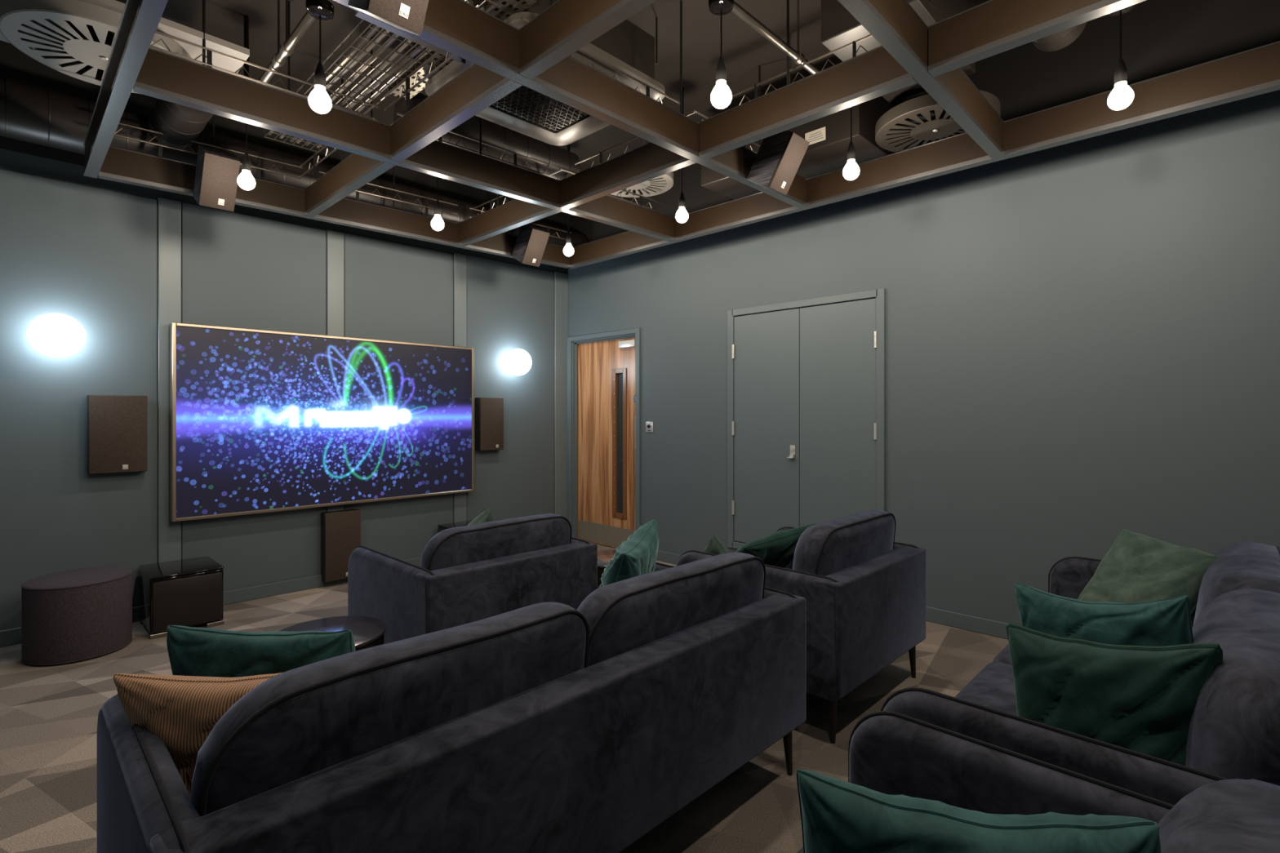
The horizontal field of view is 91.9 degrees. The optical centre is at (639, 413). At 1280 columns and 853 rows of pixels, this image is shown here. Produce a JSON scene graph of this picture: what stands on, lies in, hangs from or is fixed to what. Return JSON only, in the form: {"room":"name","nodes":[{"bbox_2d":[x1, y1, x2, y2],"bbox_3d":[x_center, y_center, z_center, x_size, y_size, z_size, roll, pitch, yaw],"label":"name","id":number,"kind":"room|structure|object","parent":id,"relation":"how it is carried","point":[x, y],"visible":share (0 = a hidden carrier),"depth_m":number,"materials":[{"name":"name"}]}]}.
{"room":"home cinema room","nodes":[
{"label":"home cinema room","id":0,"kind":"room"},
{"bbox_2d":[0,40,567,563],"bbox_3d":[-2.354,-0.400,4.847,0.120,3.420,4.705,0,0,44],"label":"wall","id":1,"kind":"structure","parent":0,"point":[15,155],"depth_m":4.08,"materials":[{"name":"grey paint"}]},
{"bbox_2d":[26,313,86,356],"bbox_3d":[-3.345,-0.447,3.553,0.240,0.250,0.250,0,0,44],"label":"wall light","id":2,"kind":"object","parent":1,"relation":"attached to","point":[52,335],"visible":1,"depth_m":3.48,"materials":[{"name":"white glass"}]},
{"bbox_2d":[0,168,156,631],"bbox_3d":[-3.491,-0.032,3.583,0.012,2.680,1.106,0,0,44],"label":"wall panel","id":3,"kind":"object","parent":1,"relation":"attached to","point":[87,255],"depth_m":3.68,"materials":[{"name":"grey paint"}]},
{"bbox_2d":[87,395,147,474],"bbox_3d":[-3.206,0.128,3.804,0.089,0.475,0.278,0,0,44],"label":"wall speaker","id":4,"kind":"object","parent":1,"relation":"attached to","point":[117,424],"visible":1,"depth_m":3.77,"materials":[{"name":"black fabric"}]},
{"bbox_2d":[158,196,181,563],"bbox_3d":[-3.057,-0.041,4.025,0.018,2.698,0.119,0,0,44],"label":"trim","id":5,"kind":"structure","parent":1,"relation":"attached to","point":[169,210],"depth_m":4.01,"materials":[{"name":"grey paint"}]},
{"bbox_2d":[0,556,421,647],"bbox_3d":[-2.359,1.264,4.718,0.016,0.092,4.313,0,0,44],"label":"baseboard","id":6,"kind":"structure","parent":1,"relation":"attached to","point":[11,637],"depth_m":4.38,"materials":[{"name":"grey paint"}]},
{"bbox_2d":[182,201,325,591],"bbox_3d":[-2.703,-0.041,4.394,0.012,2.698,0.894,0,0,44],"label":"wall panel","id":7,"kind":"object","parent":1,"relation":"attached to","point":[239,270],"depth_m":4.37,"materials":[{"name":"grey paint"}]},
{"bbox_2d":[169,322,474,522],"bbox_3d":[-2.264,0.058,4.767,0.085,1.281,2.173,0,0,44],"label":"television","id":8,"kind":"object","parent":1,"relation":"attached to","point":[261,421],"visible":1,"depth_m":4.55,"materials":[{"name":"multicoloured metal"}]},
{"bbox_2d":[326,229,344,511],"bbox_3d":[-2.341,-0.046,4.761,0.018,2.708,0.124,0,0,44],"label":"trim","id":9,"kind":"structure","parent":1,"relation":"attached to","point":[335,239],"depth_m":4.75,"materials":[{"name":"grey paint"}]},
{"bbox_2d":[320,508,360,582],"bbox_3d":[-2.300,0.998,4.728,0.099,0.525,0.285,0,0,44],"label":"wall speaker","id":10,"kind":"object","parent":1,"relation":"attached to","point":[340,530],"visible":0.77,"depth_m":4.68,"materials":[{"name":"black fabric"}]},
{"bbox_2d":[344,232,453,559],"bbox_3d":[-1.974,-0.049,5.143,0.012,2.713,0.923,0,0,44],"label":"wall panel","id":11,"kind":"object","parent":1,"relation":"attached to","point":[394,291],"depth_m":5.12,"materials":[{"name":"grey paint"}]},
{"bbox_2d":[453,252,466,522],"bbox_3d":[-1.603,-0.056,5.520,0.018,2.728,0.123,0,0,44],"label":"trim","id":12,"kind":"structure","parent":1,"relation":"attached to","point":[460,260],"depth_m":5.51,"materials":[{"name":"grey paint"}]},
{"bbox_2d":[475,397,503,450],"bbox_3d":[-1.377,0.098,5.677,0.099,0.480,0.247,0,0,44],"label":"wall speaker","id":13,"kind":"object","parent":1,"relation":"attached to","point":[489,411],"visible":1,"depth_m":5.62,"materials":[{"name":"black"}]},
{"bbox_2d":[466,254,554,521],"bbox_3d":[-1.216,-0.059,5.922,0.012,2.733,0.982,0,0,44],"label":"wall panel","id":14,"kind":"object","parent":1,"relation":"attached to","point":[510,307],"depth_m":5.92,"materials":[{"name":"grey paint"}]},
{"bbox_2d":[504,348,531,375],"bbox_3d":[-1.141,-0.480,5.819,0.240,0.250,0.250,0,0,44],"label":"wall light","id":15,"kind":"object","parent":1,"relation":"attached to","point":[517,362],"visible":1,"depth_m":5.73,"materials":[{"name":"white glass"}]},
{"bbox_2d":[554,271,568,518],"bbox_3d":[-0.807,-0.064,6.336,0.022,2.743,0.168,0,0,44],"label":"trim","id":16,"kind":"structure","parent":1,"relation":"attached to","point":[561,280],"depth_m":6.32,"materials":[{"name":"grey paint"}]},
{"bbox_2d":[0,542,1008,852],"bbox_3d":[-0.037,1.335,3.624,6.107,0.050,6.185,0,0,44],"label":"floor","id":17,"kind":"structure","parent":0,"point":[49,713],"depth_m":2.46,"materials":[{"name":"carpet"}]},
{"bbox_2d":[20,566,133,666],"bbox_3d":[-3.094,1.101,3.417,0.457,0.417,0.457,0,0,44],"label":"ottoman","id":18,"kind":"object","parent":17,"relation":"on","point":[69,616],"visible":1,"depth_m":3.26,"materials":[{"name":"fabric"}]},
{"bbox_2d":[138,555,224,639],"bbox_3d":[-2.859,1.132,3.860,0.431,0.356,0.365,0,0,44],"label":"subwoofer","id":19,"kind":"object","parent":17,"relation":"on","point":[188,593],"visible":0.97,"depth_m":3.73,"materials":[{"name":"black"}]},
{"bbox_2d":[152,572,222,632],"bbox_3d":[-2.709,1.130,3.715,0.014,0.290,0.339,0,0,44],"label":"grille","id":20,"kind":"object","parent":19,"relation":"attached to","point":[193,599],"depth_m":3.71,"materials":[{"name":"black fabric"}]},
{"bbox_2d":[280,616,386,651],"bbox_3d":[-1.290,1.110,2.561,0.444,0.400,0.444,0,0,44],"label":"table","id":21,"kind":"object","parent":17,"relation":"on","point":[366,632],"visible":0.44,"depth_m":2.62,"materials":[{"name":"black wood"}]},
{"bbox_2d":[97,551,805,852],"bbox_3d":[-0.358,0.905,1.876,0.870,0.811,1.880,0,0,44],"label":"sofa","id":22,"kind":"object","parent":17,"relation":"on","point":[543,727],"visible":0.94,"depth_m":1.38,"materials":[{"name":"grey fabric"}]},
{"bbox_2d":[113,672,282,795],"bbox_3d":[-0.812,0.757,1.373,0.640,0.438,0.153,0,0,-6],"label":"cushion","id":23,"kind":"object","parent":22,"relation":"on","point":[181,711],"visible":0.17,"depth_m":1.30,"materials":[{"name":"brown fabric"}]},
{"bbox_2d":[166,625,355,677],"bbox_3d":[-0.908,0.715,1.529,0.511,0.384,0.174,0,0,7],"label":"cushion","id":24,"kind":"object","parent":22,"relation":"on","point":[194,651],"visible":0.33,"depth_m":1.47,"materials":[{"name":"teal fabric"}]},
{"bbox_2d":[190,601,586,814],"bbox_3d":[-0.502,0.693,1.415,0.238,0.387,0.874,0,0,44],"label":"cushion","id":25,"kind":"object","parent":22,"relation":"on","point":[299,726],"depth_m":1.24,"materials":[{"name":"grey fabric"}]},
{"bbox_2d":[598,520,658,587],"bbox_3d":[-0.059,0.681,2.431,0.215,0.444,0.556,0,0,14],"label":"cushion","id":26,"kind":"object","parent":22,"relation":"on","point":[636,556],"visible":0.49,"depth_m":2.29,"materials":[{"name":"teal fabric"}]},
{"bbox_2d":[576,551,764,666],"bbox_3d":[0.097,0.694,2.033,0.235,0.386,0.872,0,0,44],"label":"cushion","id":27,"kind":"object","parent":22,"relation":"on","point":[623,618],"depth_m":1.87,"materials":[{"name":"grey fabric"}]},
{"bbox_2d":[437,520,472,533],"bbox_3d":[-1.445,1.132,5.277,0.431,0.356,0.382,0,0,44],"label":"subwoofer","id":28,"kind":"object","parent":17,"relation":"on","point":[441,527],"visible":0.09,"depth_m":5.27,"materials":[{"name":"black"}]},
{"bbox_2d":[347,513,597,644],"bbox_3d":[-0.846,0.911,3.139,0.870,0.799,0.930,0,0,44],"label":"armchair","id":29,"kind":"object","parent":17,"relation":"on","point":[467,574],"visible":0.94,"depth_m":2.80,"materials":[{"name":"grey fabric"}]},
{"bbox_2d":[467,508,493,525],"bbox_3d":[-0.888,0.741,3.190,0.166,0.473,0.489,0,0,32],"label":"cushion","id":30,"kind":"object","parent":29,"relation":"on","point":[486,516],"visible":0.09,"depth_m":3.23,"materials":[{"name":"green fabric"}]},
{"bbox_2d":[420,513,569,570],"bbox_3d":[-0.690,0.699,2.987,0.232,0.374,0.793,0,0,44],"label":"cushion","id":31,"kind":"object","parent":29,"relation":"on","point":[459,546],"depth_m":2.86,"materials":[{"name":"grey fabric"}]},
{"bbox_2d":[597,550,616,588],"bbox_3d":[-0.152,1.105,3.859,0.444,0.410,0.444,0,0,44],"label":"table","id":32,"kind":"object","parent":17,"relation":"on","point":[604,557],"visible":0.06,"depth_m":3.79,"materials":[{"name":"black wood"}]},
{"bbox_2d":[675,510,925,743],"bbox_3d":[0.784,0.895,3.036,0.870,0.832,0.935,0,0,44],"label":"armchair","id":33,"kind":"object","parent":17,"relation":"on","point":[864,590],"visible":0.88,"depth_m":2.61,"materials":[{"name":"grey fabric"}]},
{"bbox_2d":[703,534,728,555],"bbox_3d":[0.363,0.767,3.069,0.127,0.355,0.363,0,0,-28],"label":"cushion","id":34,"kind":"object","parent":33,"relation":"on","point":[714,546],"visible":0.19,"depth_m":2.99,"materials":[{"name":"green fabric"}]},
{"bbox_2d":[736,523,818,568],"bbox_3d":[0.639,0.738,3.168,0.636,0.322,0.313,0,0,-39],"label":"cushion","id":35,"kind":"object","parent":33,"relation":"on","point":[777,548],"visible":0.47,"depth_m":3.03,"materials":[{"name":"fabric"}]},
{"bbox_2d":[792,510,894,576],"bbox_3d":[0.941,0.682,2.883,0.236,0.407,0.798,0,0,44],"label":"cushion","id":36,"kind":"object","parent":33,"relation":"on","point":[833,548],"depth_m":2.69,"materials":[{"name":"grey fabric"}]},
{"bbox_2d":[796,711,1279,852],"bbox_3d":[0.489,0.918,0.818,0.870,0.786,0.945,0,0,44],"label":"sofa","id":37,"kind":"object","parent":17,"relation":"on","point":[890,753],"visible":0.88,"depth_m":1.15,"materials":[{"name":"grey fabric"}]},
{"bbox_2d":[796,846,803,852],"bbox_3d":[0.448,0.940,0.858,0.755,0.140,0.779,0,0,44],"label":"seat cushion","id":38,"kind":"object","parent":37,"relation":"on","point":[801,851],"depth_m":1.24,"materials":[{"name":"grey fabric"}]},
{"bbox_2d":[796,768,1160,852],"bbox_3d":[0.435,0.708,0.830,0.444,0.415,0.197,-1,0,16],"label":"cushion","id":39,"kind":"object","parent":37,"relation":"on","point":[837,815],"visible":1,"depth_m":0.81,"materials":[{"name":"teal fabric"}]},
{"bbox_2d":[1157,778,1279,852],"bbox_3d":[0.645,0.705,0.668,0.239,0.362,0.808,0,0,44],"label":"cushion","id":40,"kind":"object","parent":37,"relation":"on","point":[1233,815],"depth_m":0.82,"materials":[{"name":"grey fabric"}]},
{"bbox_2d":[880,542,1279,804],"bbox_3d":[1.563,0.894,1.922,0.870,0.833,1.965,0,0,44],"label":"sofa","id":41,"kind":"object","parent":17,"relation":"on","point":[1234,731],"visible":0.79,"depth_m":1.28,"materials":[{"name":"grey fabric"}]},
{"bbox_2d":[955,662,1017,715],"bbox_3d":[1.207,0.940,1.639,0.755,0.140,0.896,0,0,44],"label":"seat cushion","id":42,"kind":"object","parent":41,"relation":"on","point":[993,687],"depth_m":1.95,"materials":[{"name":"grey fabric"}]},
{"bbox_2d":[992,644,1012,665],"bbox_3d":[1.836,0.940,2.286,0.755,0.140,0.896,0,0,44],"label":"seat cushion","id":43,"kind":"object","parent":41,"relation":"on","point":[1004,656],"depth_m":2.23,"materials":[{"name":"grey fabric"}]},
{"bbox_2d":[1014,583,1193,646],"bbox_3d":[1.238,0.669,1.638,0.172,0.454,0.444,0,0,-35],"label":"cushion","id":44,"kind":"object","parent":41,"relation":"on","point":[1162,622],"visible":0.37,"depth_m":1.58,"materials":[{"name":"teal fabric"}]},
{"bbox_2d":[1005,622,1222,765],"bbox_3d":[1.073,0.708,1.415,0.169,0.491,0.444,0,0,-35],"label":"cushion","id":45,"kind":"object","parent":41,"relation":"on","point":[1140,699],"visible":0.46,"depth_m":1.35,"materials":[{"name":"fabric"}]},
{"bbox_2d":[1077,528,1220,620],"bbox_3d":[1.911,0.665,2.348,0.290,0.384,0.389,0,0,-14],"label":"cushion","id":46,"kind":"object","parent":41,"relation":"on","point":[1136,568],"visible":0.44,"depth_m":2.31,"materials":[{"name":"green fabric"}]},
{"bbox_2d":[1185,588,1279,786],"bbox_3d":[1.405,0.682,1.446,0.237,0.408,0.915,0,0,44],"label":"cushion","id":47,"kind":"object","parent":41,"relation":"on","point":[1234,731],"depth_m":1.19,"materials":[{"name":"grey fabric"}]},
{"bbox_2d":[1193,542,1279,624],"bbox_3d":[2.034,0.682,2.093,0.239,0.408,0.916,0,0,44],"label":"cushion","id":48,"kind":"object","parent":41,"relation":"on","point":[1244,565],"depth_m":1.98,"materials":[{"name":"grey fabric"}]},
{"bbox_2d":[115,0,989,171],"bbox_3d":[-0.381,-2.160,2.927,5.627,0.100,4.705,0,0,44],"label":"ceiling","id":49,"kind":"structure","parent":0,"point":[744,48],"depth_m":3.56,"materials":[{"name":"black paint"}]},
{"bbox_2d":[148,98,213,149],"bbox_3d":[-2.609,-1.851,3.528,0.600,0.518,0.236,0,0,44],"label":"air duct","id":50,"kind":"object","parent":49,"relation":"hanging from","point":[180,125],"visible":0.65,"depth_m":3.46,"materials":[{"name":"black metal"}]},
{"bbox_2d":[237,14,255,190],"bbox_3d":[-2.093,-1.649,3.293,0.099,0.922,0.100,0,0,-25],"label":"pendant bulb","id":51,"kind":"object","parent":49,"relation":"hanging from","point":[246,180],"visible":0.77,"depth_m":3.28,"materials":[{"name":"white glass"}]},
{"bbox_2d":[258,0,315,84],"bbox_3d":[-1.628,-1.865,2.829,0.961,0.490,0.053,0,0,44],"label":"conduit","id":52,"kind":"object","parent":49,"relation":"attached to","point":[286,49],"visible":0.85,"depth_m":2.79,"materials":[{"name":"silver metal"}]},
{"bbox_2d":[0,75,587,247],"bbox_3d":[-2.166,-1.803,4.643,0.316,0.613,4.435,0,0,44],"label":"air duct","id":53,"kind":"object","parent":49,"relation":"hanging from","point":[31,113],"visible":0.35,"depth_m":3.66,"materials":[{"name":"black paint"}]},
{"bbox_2d":[305,0,333,113],"bbox_3d":[-1.261,-1.647,2.440,0.099,0.926,0.100,0,0,-25],"label":"pendant bulb","id":54,"kind":"object","parent":49,"relation":"hanging from","point":[319,100],"visible":1,"depth_m":2.42,"materials":[{"name":"white glass"}]},
{"bbox_2d":[264,0,485,151],"bbox_3d":[-1.419,-1.857,3.096,1.953,0.505,0.480,0,0,44],"label":"basket","id":55,"kind":"object","parent":49,"relation":"hanging from","point":[371,20],"visible":0.48,"depth_m":2.87,"materials":[{"name":"silver metal"}]},
{"bbox_2d":[266,24,380,134],"bbox_3d":[-1.501,-1.652,3.003,1.901,0.030,0.036,0,0,44],"label":"cable","id":56,"kind":"object","parent":55,"relation":"in","point":[368,35],"visible":0.4,"depth_m":2.84,"materials":[{"name":"silver metal"}]},
{"bbox_2d":[280,29,390,138],"bbox_3d":[-1.467,-1.652,3.038,1.900,0.025,0.037,0,0,44],"label":"cable","id":57,"kind":"object","parent":55,"relation":"in","point":[382,35],"visible":0.43,"depth_m":2.86,"materials":[{"name":"grey plastic"}]},
{"bbox_2d":[289,34,399,142],"bbox_3d":[-1.433,-1.652,3.073,1.900,0.030,0.034,0,0,45],"label":"cable","id":58,"kind":"object","parent":55,"relation":"in","point":[392,40],"visible":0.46,"depth_m":2.96,"materials":[{"name":"silver metal"}]},
{"bbox_2d":[296,40,412,143],"bbox_3d":[-1.397,-1.652,3.110,1.900,0.025,0.036,0,0,44],"label":"cable","id":59,"kind":"object","parent":55,"relation":"in","point":[403,46],"visible":0.46,"depth_m":2.99,"materials":[{"name":"grey plastic"}]},
{"bbox_2d":[305,0,473,146],"bbox_3d":[-1.362,-1.652,3.146,1.901,0.030,0.032,0,0,44],"label":"cable","id":60,"kind":"object","parent":55,"relation":"in","point":[416,51],"visible":0.44,"depth_m":3.00,"materials":[{"name":"silver metal"}]},
{"bbox_2d":[316,6,484,148],"bbox_3d":[-1.328,-1.652,3.181,1.900,0.025,0.035,0,0,44],"label":"cable","id":61,"kind":"object","parent":55,"relation":"in","point":[424,53],"visible":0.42,"depth_m":3.04,"materials":[{"name":"grey plastic"}]},
{"bbox_2d":[431,177,444,231],"bbox_3d":[-1.330,-1.655,4.068,0.099,0.910,0.100,0,0,-25],"label":"pendant bulb","id":62,"kind":"object","parent":49,"relation":"hanging from","point":[437,223],"visible":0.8,"depth_m":4.05,"materials":[{"name":"white glass"}]},
{"bbox_2d":[387,0,536,99],"bbox_3d":[-0.909,-1.930,3.009,1.200,0.360,0.113,0,0,44],"label":"cable tray","id":63,"kind":"object","parent":49,"relation":"hanging from","point":[522,7],"visible":0.3,"depth_m":3.09,"materials":[{"name":"silver metal"}]},
{"bbox_2d":[393,89,580,180],"bbox_3d":[-0.947,-1.871,4.046,0.256,0.478,1.240,0,0,44],"label":"air duct","id":64,"kind":"object","parent":49,"relation":"hanging from","point":[557,157],"visible":0.46,"depth_m":3.99,"materials":[{"name":"grey metal"}]},
{"bbox_2d":[425,0,665,145],"bbox_3d":[-0.498,-1.887,3.274,0.950,0.445,0.950,0,0,44],"label":"air cassette","id":65,"kind":"object","parent":49,"relation":"hanging from","point":[526,111],"visible":0.31,"depth_m":3.24,"materials":[{"name":"grey metal"}]},
{"bbox_2d":[490,84,588,132],"bbox_3d":[-0.498,-1.677,3.274,0.600,0.004,0.602,0,0,44],"label":"lattice grille","id":66,"kind":"object","parent":65,"relation":"attached to","point":[581,118],"depth_m":3.46,"materials":[{"name":"metal"}]},
{"bbox_2d":[563,144,573,256],"bbox_3d":[-0.558,-1.669,4.847,0.099,0.882,0.100,0,0,-25],"label":"pendant bulb","id":67,"kind":"object","parent":49,"relation":"hanging from","point":[568,250],"visible":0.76,"depth_m":4.83,"materials":[{"name":"white glass"}]},
{"bbox_2d":[83,0,1279,269],"bbox_3d":[-0.173,-1.715,2.917,4.915,0.790,3.320,0,0,44],"label":"ceiling beams","id":68,"kind":"structure","parent":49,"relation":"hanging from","point":[536,55],"depth_m":2.90,"materials":[{"name":"brown wood"}]},
{"bbox_2d":[0,0,249,93],"bbox_3d":[-2.369,-1.636,2.786,0.691,0.098,0.900,0,0,44],"label":"diffuser","id":69,"kind":"object","parent":68,"relation":"attached to","point":[74,38],"visible":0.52,"depth_m":2.67,"materials":[{"name":"white metal"}]},
{"bbox_2d":[193,144,239,211],"bbox_3d":[-2.451,-1.353,3.582,0.312,0.341,0.173,0,0,44],"label":"ceiling speaker","id":70,"kind":"object","parent":68,"relation":"attached to","point":[217,171],"visible":1,"depth_m":3.52,"materials":[{"name":"black wood"}]},
{"bbox_2d":[347,0,428,35],"bbox_3d":[-0.752,-1.358,1.893,0.312,0.341,0.170,0,0,44],"label":"ceiling speaker","id":71,"kind":"object","parent":68,"relation":"attached to","point":[408,15],"visible":1,"depth_m":1.89,"materials":[{"name":"black wood"}]},
{"bbox_2d":[511,223,549,266],"bbox_3d":[-0.915,-1.401,5.154,0.312,0.341,0.177,0,0,44],"label":"ceiling speaker","id":72,"kind":"object","parent":68,"relation":"attached to","point":[531,240],"visible":0.99,"depth_m":5.09,"materials":[{"name":"black wood"}]},
{"bbox_2d":[521,228,549,266],"bbox_3d":[-0.860,-1.361,5.101,0.160,0.261,0.175,0,0,44],"label":"grille","id":73,"kind":"object","parent":72,"relation":"attached to","point":[534,241],"depth_m":5.08,"materials":[{"name":"black fabric"}]},
{"bbox_2d":[610,171,673,197],"bbox_3d":[-0.041,-1.701,4.504,0.572,0.078,0.572,0,0,44],"label":"diffuser","id":74,"kind":"object","parent":68,"relation":"attached to","point":[662,184],"visible":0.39,"depth_m":4.59,"materials":[{"name":"grey metal"}]},
{"bbox_2d":[746,129,809,195],"bbox_3d":[0.762,-1.403,3.449,0.312,0.341,0.177,0,0,44],"label":"ceiling speaker","id":75,"kind":"object","parent":68,"relation":"attached to","point":[778,159],"visible":0.98,"depth_m":3.38,"materials":[{"name":"black wood"}]},
{"bbox_2d":[768,132,809,195],"bbox_3d":[0.816,-1.363,3.396,0.160,0.261,0.175,0,0,44],"label":"grille","id":76,"kind":"object","parent":75,"relation":"attached to","point":[786,150],"depth_m":3.37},
{"bbox_2d":[701,96,895,199],"bbox_3d":[1.025,-1.720,4.051,1.120,0.340,0.603,0,0,44],"label":"air duct","id":77,"kind":"object","parent":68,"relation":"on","point":[828,136],"visible":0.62,"depth_m":3.66,"materials":[{"name":"black paint"}]},
{"bbox_2d":[875,89,1000,152],"bbox_3d":[1.605,-1.571,3.364,0.612,0.078,0.612,0,0,44],"label":"diffuser","id":78,"kind":"object","parent":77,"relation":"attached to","point":[919,120],"visible":0.62,"depth_m":3.32,"materials":[{"name":"grey metal"}]},
{"bbox_2d":[675,86,688,222],"bbox_3d":[0.271,-1.671,4.006,0.099,0.878,0.100,0,0,-25],"label":"pendant bulb","id":79,"kind":"object","parent":49,"relation":"hanging from","point":[682,215],"visible":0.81,"depth_m":3.99,"materials":[{"name":"white glass"}]},
{"bbox_2d":[708,0,733,108],"bbox_3d":[0.318,-1.653,2.425,0.099,0.914,0.100,0,0,-25],"label":"pendant bulb","id":80,"kind":"object","parent":49,"relation":"hanging from","point":[721,95],"visible":1,"depth_m":2.41,"materials":[{"name":"white glass"}]},
{"bbox_2d":[731,0,820,74],"bbox_3d":[0.616,-1.865,2.749,0.049,0.490,0.760,0,0,44],"label":"conduit","id":81,"kind":"object","parent":49,"relation":"attached to","point":[797,57],"visible":0.76,"depth_m":2.73,"materials":[{"name":"silver metal"}]},
{"bbox_2d":[789,32,791,84],"bbox_3d":[0.693,-1.871,3.560,0.930,0.478,0.046,0,0,42],"label":"conduit","id":82,"kind":"object","parent":49,"relation":"attached to","point":[789,33],"visible":0.09,"depth_m":3.43,"materials":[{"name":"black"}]},
{"bbox_2d":[842,103,860,180],"bbox_3d":[1.093,-1.659,3.204,0.099,0.902,0.100,0,0,-25],"label":"pendant bulb","id":83,"kind":"object","parent":49,"relation":"hanging from","point":[851,171],"visible":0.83,"depth_m":3.19,"materials":[{"name":"white glass"}]},
{"bbox_2d":[821,0,975,102],"bbox_3d":[1.248,-1.840,2.951,0.434,0.300,0.770,0,0,44],"label":"box","id":84,"kind":"object","parent":49,"relation":"attached to","point":[839,28],"visible":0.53,"depth_m":2.79,"materials":[{"name":"black paint"}]},
{"bbox_2d":[1032,22,1086,51],"bbox_3d":[1.536,-1.856,2.412,0.216,0.508,0.900,0,0,44],"label":"air duct","id":85,"kind":"object","parent":49,"relation":"hanging from","point":[1061,39],"visible":0.24,"depth_m":2.67,"materials":[{"name":"grey metal"}]},
{"bbox_2d":[1106,4,1135,110],"bbox_3d":[1.889,-1.653,2.433,0.099,0.914,0.100,0,0,-25],"label":"pendant bulb","id":86,"kind":"object","parent":49,"relation":"hanging from","point":[1122,95],"visible":0.91,"depth_m":2.42,"materials":[{"name":"white glass"}]},
{"bbox_2d":[567,0,1279,626],"bbox_3d":[1.261,-0.400,4.528,5.507,3.420,0.120,0,0,44],"label":"wall","id":87,"kind":"structure","parent":0,"point":[1082,336],"depth_m":3.48,"materials":[{"name":"grey paint"}]},
{"bbox_2d":[567,328,640,547],"bbox_3d":[-0.335,0.265,6.058,1.039,2.090,0.132,0,0,44],"label":"door","id":88,"kind":"structure","parent":87,"relation":"in","point":[604,368],"depth_m":6.10,"materials":[{"name":"brown wood"}]},
{"bbox_2d":[645,422,653,432],"bbox_3d":[0.083,0.125,5.578,0.090,0.094,0.018,0,0,44],"label":"wall switch","id":89,"kind":"object","parent":87,"relation":"attached to","point":[649,425],"visible":1,"depth_m":5.57,"materials":[{"name":"silver metal"}]},
{"bbox_2d":[727,288,885,549],"bbox_3d":[1.183,0.125,4.551,1.280,1.920,0.156,0,0,44],"label":"door","id":90,"kind":"structure","parent":87,"relation":"in","point":[806,378],"depth_m":4.49,"materials":[{"name":"grey paint"}]},
{"bbox_2d":[656,550,1008,639],"bbox_3d":[1.565,1.264,4.138,4.323,0.092,0.016,0,0,44],"label":"baseboard","id":91,"kind":"structure","parent":87,"relation":"attached to","point":[955,620],"depth_m":3.76,"materials":[{"name":"grey paint"}]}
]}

